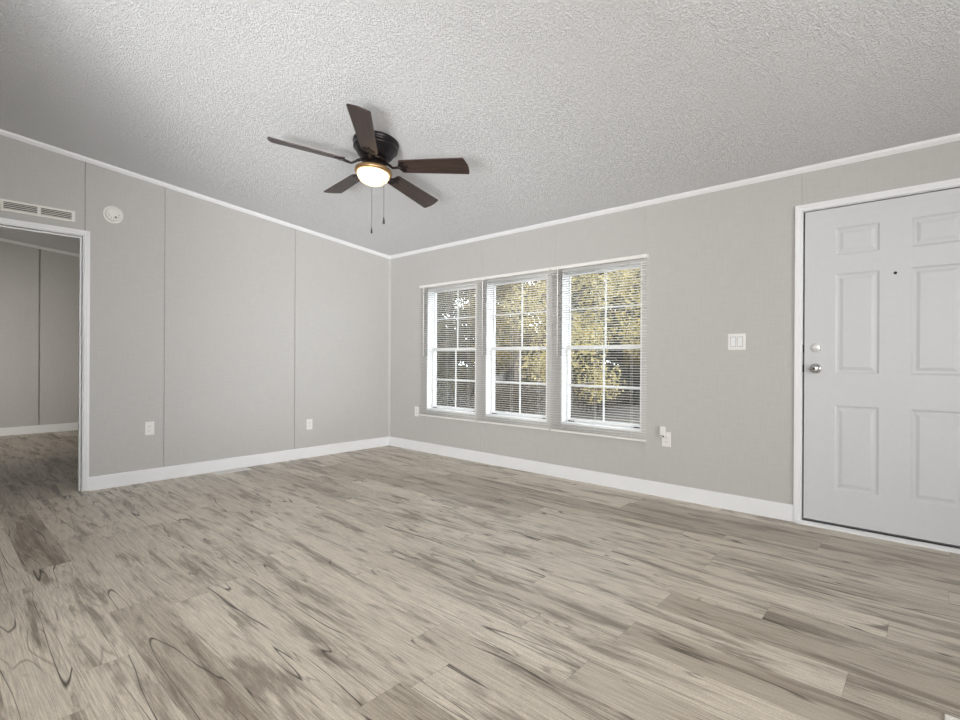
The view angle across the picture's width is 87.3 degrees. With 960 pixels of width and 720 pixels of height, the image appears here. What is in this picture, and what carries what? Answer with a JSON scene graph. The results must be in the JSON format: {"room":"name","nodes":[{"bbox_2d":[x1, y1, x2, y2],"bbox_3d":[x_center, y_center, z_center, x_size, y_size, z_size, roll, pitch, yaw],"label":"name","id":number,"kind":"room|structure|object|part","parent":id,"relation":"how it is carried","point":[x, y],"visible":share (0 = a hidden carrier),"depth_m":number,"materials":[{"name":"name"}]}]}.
{"room":"empty living room","nodes":[
{"label":"empty living room","id":0,"kind":"room"},
{"bbox_2d":[0,241,78,427],"bbox_3d":[-7.337,-0.378,6.139,0.100,2.832,8.600,0,0,42],"label":"wall","id":1,"kind":"structure","parent":0,"point":[39,288],"depth_m":7.20,"materials":[{"name":"grey paint"}]},
{"bbox_2d":[0,422,77,435],"bbox_3d":[-7.302,0.983,6.101,0.013,0.112,8.600,0,0,42],"label":"baseboard","id":2,"kind":"structure","parent":1,"relation":"attached to","point":[19,430],"depth_m":7.20,"materials":[{"name":"white paint"}]},
{"bbox_2d":[0,238,78,256],"bbox_3d":[-5.879,-1.540,7.658,0.024,0.494,4.400,0,0,42],"label":"trim","id":3,"kind":"structure","parent":1,"relation":"attached to","point":[1,239],"depth_m":7.19,"materials":[{"name":"white paint"}]},
{"bbox_2d":[0,135,388,476],"bbox_3d":[-4.059,-0.359,3.187,0.120,2.833,8.600,0,0,42],"label":"wall","id":4,"kind":"structure","parent":0,"point":[227,330],"depth_m":4.74,"materials":[{"name":"grey paint"}]},
{"bbox_2d":[0,198,74,221],"bbox_3d":[-3.372,-1.140,3.851,0.014,0.086,0.434,0,0,42],"label":"air vent","id":5,"kind":"object","parent":4,"relation":"in","point":[5,205],"visible":1,"depth_m":3.84,"materials":[{"name":"white metal"}]},
{"bbox_2d":[0,217,89,491],"bbox_3d":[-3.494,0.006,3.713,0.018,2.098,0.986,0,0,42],"label":"trim","id":6,"kind":"structure","parent":4,"relation":"attached to","point":[86,371],"depth_m":4.06,"materials":[{"name":"white paint"}]},
{"bbox_2d":[102,206,123,223],"bbox_3d":[-3.047,-1.211,4.187,0.038,0.146,0.146,0,0,42],"label":"smoke detector","id":7,"kind":"object","parent":4,"relation":"attached to","point":[112,214],"visible":1,"depth_m":4.18,"materials":[{"name":"white plastic"}]},
{"bbox_2d":[145,421,153,434],"bbox_3d":[-2.886,0.597,4.400,0.008,0.115,0.070,0,0,42],"label":"wall outlet","id":8,"kind":"object","parent":4,"relation":"attached to","point":[149,426],"visible":1,"depth_m":4.40,"materials":[{"name":"white plastic"}]},
{"bbox_2d":[0,129,389,258],"bbox_3d":[-2.594,-1.521,4.699,0.024,0.494,4.400,0,0,42],"label":"trim","id":9,"kind":"structure","parent":4,"relation":"attached to","point":[2,132],"depth_m":4.50,"materials":[{"name":"white paint"}]},
{"bbox_2d":[89,436,388,490],"bbox_3d":[-2.156,1.011,5.210,0.013,0.112,3.037,0,0,42],"label":"baseboard","id":10,"kind":"structure","parent":4,"relation":"attached to","point":[168,472],"depth_m":4.84,"materials":[{"name":"white paint"}]},
{"bbox_2d":[306,419,311,429],"bbox_3d":[-1.872,0.706,5.527,0.008,0.115,0.070,0,0,42],"label":"wall outlet","id":11,"kind":"object","parent":4,"relation":"attached to","point":[308,421],"visible":1,"depth_m":5.52,"materials":[{"name":"white plastic"}]},
{"bbox_2d":[0,430,959,719],"bbox_3d":[-2.544,1.066,1.816,12.821,0.001,8.600,0,0,42],"label":"floor","id":12,"kind":"structure","parent":0,"point":[388,582],"depth_m":2.22,"materials":[{"name":"grey wood"}]},
{"bbox_2d":[210,467,250,474],"bbox_3d":[-2.385,1.063,4.828,0.130,0.006,0.330,0,0,42],"label":"floor vent","id":13,"kind":"object","parent":12,"relation":"in","point":[242,468],"visible":1,"depth_m":4.83,"materials":[{"name":"white metal"}]},
{"bbox_2d":[213,468,247,473],"bbox_3d":[-2.381,1.063,4.832,0.102,0.004,0.299,0,0,42],"label":"grille","id":14,"kind":"object","parent":13,"relation":"attached to","point":[237,469],"depth_m":4.82,"materials":[{"name":"white metal"}]},
{"bbox_2d":[944,714,959,719],"bbox_3d":[1.501,1.085,1.383,0.330,0.006,0.130,0,0,42],"label":"floor vent","id":15,"kind":"object","parent":12,"relation":"in","point":[947,717],"visible":1,"depth_m":1.52,"materials":[{"name":"white metal"}]},
{"bbox_2d":[0,0,959,255],"bbox_3d":[-2.529,-1.591,1.815,13.021,0.592,8.880,0,0,42],"label":"ceiling","id":16,"kind":"structure","parent":0,"point":[554,109],"depth_m":2.81,"materials":[{"name":"white paint"}]},
{"bbox_2d":[267,104,468,232],"bbox_3d":[-0.678,-1.201,3.423,1.240,0.618,1.283,0,0,12],"label":"ceiling fan","id":17,"kind":"object","parent":16,"relation":"hanging from","point":[375,149],"visible":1,"depth_m":3.35,"materials":[{"name":"brown wood"}]},
{"bbox_3d":[-1.125,-1.369,3.269,0.477,0.007,0.146,7,9,-22],"label":"fan blade","id":18,"kind":"part","parent":17,"relation":"part of","materials":[{"name":"brown wood"}]},
{"bbox_3d":[-1.007,-1.312,3.762,0.146,0.007,0.477,-10,6,-40],"label":"fan blade","id":19,"kind":"part","parent":17,"relation":"part of","materials":[{"name":"brown wood"}]},
{"bbox_3d":[-0.691,-1.367,3.002,0.146,0.007,0.477,20,-8,-2],"label":"fan blade","id":20,"kind":"part","parent":17,"relation":"part of","materials":[{"name":"brown wood"}]},
{"bbox_3d":[-0.730,-1.234,3.428,0.218,0.080,0.218,0,-6,42],"label":"lamp shade","id":21,"kind":"part","parent":17,"relation":"part of","materials":[{"name":"white glass"}]},
{"bbox_3d":[-0.501,-1.263,3.798,0.146,0.007,0.477,-15,-15,29],"label":"fan blade","id":22,"kind":"part","parent":17,"relation":"part of","materials":[{"name":"brown wood"}]},
{"bbox_3d":[-0.307,-1.280,3.327,0.477,0.007,0.146,5,-20,14],"label":"fan blade","id":23,"kind":"part","parent":17,"relation":"part of","materials":[{"name":"brown wood"}]},
{"bbox_2d":[390,141,959,504],"bbox_3d":[1.985,-0.097,3.624,8.520,2.375,0.140,0,0,42],"label":"wall","id":24,"kind":"structure","parent":0,"point":[720,264],"depth_m":3.88,"materials":[{"name":"grey paint"}]},
{"bbox_2d":[388,259,390,436],"bbox_3d":[-1.137,-0.155,6.327,0.022,2.235,0.022,0,0,42],"label":"trim","id":25,"kind":"structure","parent":24,"relation":"attached to","point":[389,300],"depth_m":6.32,"materials":[{"name":"grey paint"}]},
{"bbox_2d":[415,406,418,416],"bbox_3d":[-0.752,0.612,5.986,0.070,0.115,0.008,0,0,42],"label":"wall outlet","id":26,"kind":"object","parent":24,"relation":"attached to","point":[416,408],"visible":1,"depth_m":5.98,"materials":[{"name":"white plastic"}]},
{"bbox_2d":[425,252,427,442],"bbox_3d":[-0.627,-0.150,5.879,0.028,2.230,0.004,0,0,42],"label":"trim","id":27,"kind":"structure","parent":24,"relation":"attached to","point":[426,252],"depth_m":5.87,"materials":[{"name":"grey paint"}]},
{"bbox_2d":[427,284,475,414],"bbox_3d":[-0.284,-0.118,5.665,0.775,1.396,0.143,0,0,42],"label":"window","id":28,"kind":"structure","parent":24,"relation":"in","point":[431,351],"depth_m":5.87,"materials":[{"name":"white plastic"}]},
{"bbox_2d":[419,278,477,421],"bbox_3d":[-0.368,-0.109,5.607,0.906,1.519,0.062,0,0,42],"label":"window blind","id":29,"kind":"object","parent":28,"relation":"attached to","point":[472,279],"visible":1,"depth_m":5.57,"materials":[{"name":"white plastic"}]},
{"bbox_3d":[-0.362,-0.851,5.608,0.906,0.030,0.034,0,0,42],"label":"head rail","id":30,"kind":"part","parent":29,"relation":"part of","materials":[{"name":"white plastic"}]},
{"bbox_3d":[-0.371,0.642,5.607,0.898,0.018,0.026,0,0,42],"label":"rail","id":31,"kind":"part","parent":29,"relation":"part of","materials":[{"name":"white plastic"}]},
{"bbox_3d":[-0.125,-0.100,5.389,0.001,1.469,0.027,0,0,42],"label":"ladder cord","id":32,"kind":"part","parent":29,"relation":"part of","materials":[{"name":"white fabric"}]},
{"bbox_3d":[-0.276,0.213,5.676,0.743,0.702,0.022,0,0,42],"label":"sash","id":33,"kind":"part","parent":28,"relation":"part of","materials":[{"name":"white plastic"}]},
{"bbox_3d":[-0.254,-0.455,5.697,0.743,0.694,0.022,0,0,42],"label":"sash","id":34,"kind":"part","parent":28,"relation":"part of","materials":[{"name":"white plastic"}]},
{"bbox_2d":[480,240,482,451],"bbox_3d":[0.014,-0.146,5.302,0.028,2.230,0.004,0,0,42],"label":"trim","id":35,"kind":"structure","parent":24,"relation":"attached to","point":[481,240],"depth_m":5.30,"materials":[{"name":"grey paint"}]},
{"bbox_2d":[485,274,547,421],"bbox_3d":[0.393,-0.114,5.056,0.773,1.396,0.143,0,0,42],"label":"window","id":36,"kind":"structure","parent":24,"relation":"in","point":[490,343],"depth_m":5.25,"materials":[{"name":"white plastic"}]},
{"bbox_2d":[477,268,550,429],"bbox_3d":[0.313,-0.105,4.994,0.910,1.519,0.062,0,0,42],"label":"window blind","id":37,"kind":"object","parent":36,"relation":"attached to","point":[486,278],"visible":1,"depth_m":4.98,"materials":[{"name":"white plastic"}]},
{"bbox_3d":[0.314,-0.098,4.994,0.001,1.469,0.027,0,0,42],"label":"ladder cord","id":38,"kind":"part","parent":37,"relation":"part of","materials":[{"name":"white fabric"}]},
{"bbox_3d":[0.309,0.646,4.995,0.902,0.018,0.026,0,0,42],"label":"rail","id":39,"kind":"part","parent":37,"relation":"part of","materials":[{"name":"white plastic"}]},
{"bbox_3d":[0.318,-0.847,4.995,0.910,0.030,0.034,0,0,42],"label":"head rail","id":40,"kind":"part","parent":37,"relation":"part of","materials":[{"name":"white plastic"}]},
{"bbox_3d":[0.401,0.217,5.067,0.741,0.702,0.022,0,0,42],"label":"sash","id":41,"kind":"part","parent":36,"relation":"part of","materials":[{"name":"white plastic"}]},
{"bbox_3d":[0.423,-0.451,5.087,0.741,0.694,0.022,0,0,42],"label":"sash","id":42,"kind":"part","parent":36,"relation":"part of","materials":[{"name":"clear glass"}]},
{"bbox_2d":[554,225,557,464],"bbox_3d":[0.709,-0.142,4.677,0.028,2.230,0.004,0,0,42],"label":"trim","id":43,"kind":"structure","parent":24,"relation":"attached to","point":[556,247],"depth_m":4.68,"materials":[{"name":"grey paint"}]},
{"bbox_2d":[389,436,792,521],"bbox_3d":[0.483,1.026,4.868,4.392,0.112,0.013,0,0,42],"label":"baseboard","id":44,"kind":"structure","parent":24,"relation":"attached to","point":[777,510],"depth_m":4.23,"materials":[{"name":"white paint"}]},
{"bbox_2d":[561,262,641,431],"bbox_3d":[1.083,-0.110,4.434,0.775,1.396,0.143,0,0,42],"label":"window","id":45,"kind":"structure","parent":24,"relation":"in","point":[564,358],"depth_m":4.55,"materials":[{"name":"white plastic"}]},
{"bbox_2d":[550,254,648,441],"bbox_3d":[1.002,-0.101,4.373,0.927,1.519,0.062,0,0,42],"label":"window blind","id":46,"kind":"object","parent":45,"relation":"attached to","point":[642,256],"visible":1,"depth_m":4.34,"materials":[{"name":"white plastic"}]},
{"bbox_3d":[0.747,-0.433,4.628,0.006,0.793,0.005,0,0,-3],"label":"lift cord","id":47,"kind":"part","parent":46,"relation":"part of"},
{"bbox_3d":[0.755,-0.095,4.597,0.001,1.469,0.027,0,0,42],"label":"ladder cord","id":48,"kind":"part","parent":46,"relation":"part of","materials":[{"name":"white fabric"}]},
{"bbox_3d":[1.003,-0.094,4.374,0.001,1.469,0.027,0,0,42],"label":"ladder cord","id":49,"kind":"part","parent":46,"relation":"part of","materials":[{"name":"white fabric"}]},
{"bbox_3d":[0.999,0.650,4.374,0.919,0.018,0.026,0,0,42],"label":"rail","id":50,"kind":"part","parent":46,"relation":"part of","materials":[{"name":"white plastic"}]},
{"bbox_3d":[1.008,-0.843,4.374,0.927,0.030,0.034,0,0,42],"label":"head rail","id":51,"kind":"part","parent":46,"relation":"part of","materials":[{"name":"white plastic"}]},
{"bbox_3d":[1.251,-0.092,4.150,0.001,1.469,0.027,0,0,42],"label":"ladder cord","id":52,"kind":"part","parent":46,"relation":"part of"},
{"bbox_3d":[1.091,0.221,4.445,0.743,0.702,0.022,0,0,42],"label":"sash","id":53,"kind":"part","parent":45,"relation":"part of","materials":[{"name":"white plastic"}]},
{"bbox_3d":[1.113,-0.447,4.466,0.743,0.694,0.022,0,0,42],"label":"sash","id":54,"kind":"part","parent":45,"relation":"part of","materials":[{"name":"clear glass"}]},
{"bbox_2d":[642,206,646,479],"bbox_3d":[1.341,-0.138,4.107,0.028,2.230,0.004,0,0,42],"label":"trim","id":55,"kind":"structure","parent":24,"relation":"attached to","point":[644,207],"depth_m":4.11,"materials":[{"name":"grey paint"}]},
{"bbox_2d":[662,432,670,446],"bbox_3d":[1.474,0.627,3.981,0.070,0.115,0.008,0,0,42],"label":"wall outlet","id":56,"kind":"object","parent":24,"relation":"attached to","point":[666,441],"visible":0.99,"depth_m":3.97,"materials":[{"name":"white plastic"}]},
{"bbox_2d":[660,426,665,437],"bbox_3d":[1.444,0.567,3.978,0.044,0.087,0.037,0,0,42],"label":"plug","id":57,"kind":"object","parent":56,"relation":"attached to","point":[662,428],"visible":1,"depth_m":3.96,"materials":[{"name":"white plastic"}]},
{"bbox_2d":[390,133,959,258],"bbox_3d":[1.981,-1.269,3.523,8.400,0.036,0.024,0,0,42],"label":"trim","id":58,"kind":"structure","parent":24,"relation":"attached to","point":[955,137],"depth_m":3.68,"materials":[{"name":"white paint"}]},
{"bbox_2d":[728,333,745,349],"bbox_3d":[1.855,-0.132,3.640,0.118,0.117,0.010,0,0,42],"label":"light switch","id":59,"kind":"object","parent":24,"relation":"attached to","point":[735,341],"visible":1,"depth_m":3.63,"materials":[{"name":"white plastic"}]},
{"bbox_2d":[802,173,806,204],"bbox_3d":[2.170,-1.144,3.365,0.028,0.210,0.004,0,0,42],"label":"trim","id":60,"kind":"structure","parent":24,"relation":"attached to","point":[804,175],"depth_m":3.37,"materials":[{"name":"grey paint"}]},
{"bbox_2d":[803,235,835,523],"bbox_3d":[2.550,0.042,3.092,0.956,2.062,0.005,0,0,42],"label":"trim","id":61,"kind":"structure","parent":24,"relation":"attached to","point":[804,235],"depth_m":3.41,"materials":[{"name":"white paint"}]},
{"bbox_2d":[793,178,959,522],"bbox_3d":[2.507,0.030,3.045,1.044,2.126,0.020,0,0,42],"label":"trim","id":62,"kind":"structure","parent":24,"relation":"attached to","point":[952,182],"depth_m":3.37,"materials":[{"name":"white paint"}]},
{"bbox_2d":[796,518,959,553],"bbox_3d":[2.545,1.081,3.094,1.004,0.024,0.170,0,0,42],"label":"threshold","id":63,"kind":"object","parent":24,"relation":"attached to","point":[805,522],"depth_m":3.08,"materials":[{"name":"white paint"}]},
{"bbox_2d":[802,188,959,545],"bbox_3d":[2.506,0.037,3.050,0.948,2.040,0.116,0,0,42],"label":"door","id":64,"kind":"structure","parent":24,"relation":"in","point":[881,367],"depth_m":3.08,"materials":[{"name":"white paint"}]},
{"bbox_3d":[2.194,0.056,3.301,0.066,0.066,0.070,0,0,42],"label":"knob","id":65,"kind":"part","parent":64,"relation":"part of","materials":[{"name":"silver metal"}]},
{"bbox_2d":[802,519,959,548],"bbox_3d":[2.508,1.067,3.053,0.948,0.004,0.007,0,0,42],"label":"trim","id":66,"kind":"structure","parent":24,"relation":"attached to","point":[802,519],"depth_m":3.08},
{"label":"outside","id":67,"kind":"structure","parent":0,"visible":0},
{"bbox_2d":[438,368,639,424],"bbox_3d":[19.130,1.331,28.859,90.000,1.317,60.000,0,0,42],"label":"ground","id":68,"kind":"structure","parent":67,"point":[625,407],"depth_m":18.39,"materials":[{"name":"green plant"}]},
{"bbox_2d":[436,381,472,408],"bbox_3d":[-1.179,1.260,14.424,1.899,1.303,2.051,0,0,42],"label":"bush","id":69,"kind":"object","parent":68,"relation":"on","point":[440,389],"visible":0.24,"depth_m":14.50,"materials":[{"name":"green plant"}]},
{"bbox_2d":[436,290,474,398],"bbox_3d":[-1.598,-0.984,18.943,3.541,5.870,3.786,0,0,42],"label":"autumn tree","id":70,"kind":"object","parent":68,"relation":"on","point":[451,376],"visible":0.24,"depth_m":18.75,"materials":[{"name":"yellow plant"}]},
{"bbox_2d":[438,362,474,400],"bbox_3d":[-0.688,0.967,21.936,2.555,1.890,2.578,0,0,42],"label":"bush","id":71,"kind":"object","parent":68,"relation":"on","point":[467,368],"visible":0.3,"depth_m":21.72,"materials":[{"name":"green plant"}]},
{"bbox_2d":[437,286,505,396],"bbox_3d":[-1.252,-2.669,25.510,5.433,9.450,5.116,0,0,-27],"label":"tree","id":72,"kind":"object","parent":68,"relation":"on","point":[442,321],"visible":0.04,"depth_m":24.42,"materials":[{"name":"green plant"}]},
{"bbox_2d":[458,342,508,365],"bbox_3d":[1.037,-0.619,45.452,6.026,4.169,5.923,0,0,42],"label":"bush","id":73,"kind":"object","parent":68,"relation":"on","point":[468,342],"visible":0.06,"depth_m":44.70,"materials":[{"name":"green plant"}]},
{"bbox_2d":[465,282,539,384],"bbox_3d":[1.792,-2.818,32.798,4.902,9.417,5.547,0,0,42],"label":"tree","id":74,"kind":"object","parent":68,"relation":"on","point":[510,376],"visible":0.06,"depth_m":32.58,"materials":[{"name":"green plant"}]},
{"bbox_2d":[469,379,545,414],"bbox_3d":[0.699,1.190,13.011,2.071,1.458,1.986,0,0,42],"label":"bush","id":75,"kind":"object","parent":68,"relation":"on","point":[525,399],"visible":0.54,"depth_m":12.65,"materials":[{"name":"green plant"}]},
{"bbox_2d":[461,280,572,409],"bbox_3d":[1.397,-1.164,16.546,3.670,6.261,3.431,0,0,-19],"label":"autumn tree","id":76,"kind":"object","parent":68,"relation":"on","point":[517,338],"visible":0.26,"depth_m":16.53,"materials":[{"name":"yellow plant"}]},
{"bbox_2d":[497,278,587,392],"bbox_3d":[3.466,-2.776,26.276,5.032,9.431,5.116,0,0,14],"label":"tree","id":77,"kind":"object","parent":68,"relation":"on","point":[531,341],"visible":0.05,"depth_m":25.95,"materials":[{"name":"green plant"}]},
{"bbox_2d":[500,270,635,417],"bbox_3d":[2.395,-0.855,12.817,3.282,5.653,3.352,0,0,-31],"label":"autumn tree","id":78,"kind":"object","parent":68,"relation":"on","point":[608,287],"visible":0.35,"depth_m":12.73,"materials":[{"name":"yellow plant"}]},
{"bbox_2d":[533,269,640,405],"bbox_3d":[5.096,-2.686,20.652,5.453,9.444,4.882,0,0,-18],"label":"tree","id":79,"kind":"object","parent":68,"relation":"on","point":[631,377],"visible":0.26,"depth_m":19.77,"materials":[{"name":"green plant"}]},
{"bbox_2d":[573,377,629,415],"bbox_3d":[4.078,1.246,17.213,2.099,1.388,1.956,0,0,42],"label":"bush","id":80,"kind":"object","parent":68,"relation":"on","point":[582,399],"visible":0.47,"depth_m":17.05,"materials":[{"name":"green plant"}]},
{"bbox_2d":[581,273,625,381],"bbox_3d":[7.481,-2.873,31.485,5.218,9.399,4.877,0,0,-24],"label":"tree","id":81,"kind":"object","parent":68,"relation":"on","point":[608,362],"visible":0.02,"depth_m":31.11,"materials":[{"name":"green plant"}]},
{"bbox_2d":[600,268,640,358],"bbox_3d":[5.693,-1.617,15.975,3.676,7.213,3.339,0,0,-18],"label":"autumn tree","id":82,"kind":"object","parent":68,"relation":"on","point":[639,296],"visible":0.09,"depth_m":15.98,"materials":[{"name":"yellow plant"}]},
{"bbox_2d":[610,336,635,364],"bbox_3d":[11.399,-0.538,35.898,6.131,4.098,6.185,0,0,42],"label":"bush","id":83,"kind":"object","parent":68,"relation":"on","point":[622,350],"visible":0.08,"depth_m":34.12,"materials":[{"name":"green plant"}]},
{"bbox_2d":[622,287,640,370],"bbox_3d":[9.955,-2.827,25.235,4.814,9.465,5.298,0,0,-15],"label":"tree","id":84,"kind":"object","parent":68,"relation":"on","point":[636,363],"visible":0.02,"depth_m":25.86,"materials":[{"name":"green plant"}]}
]}

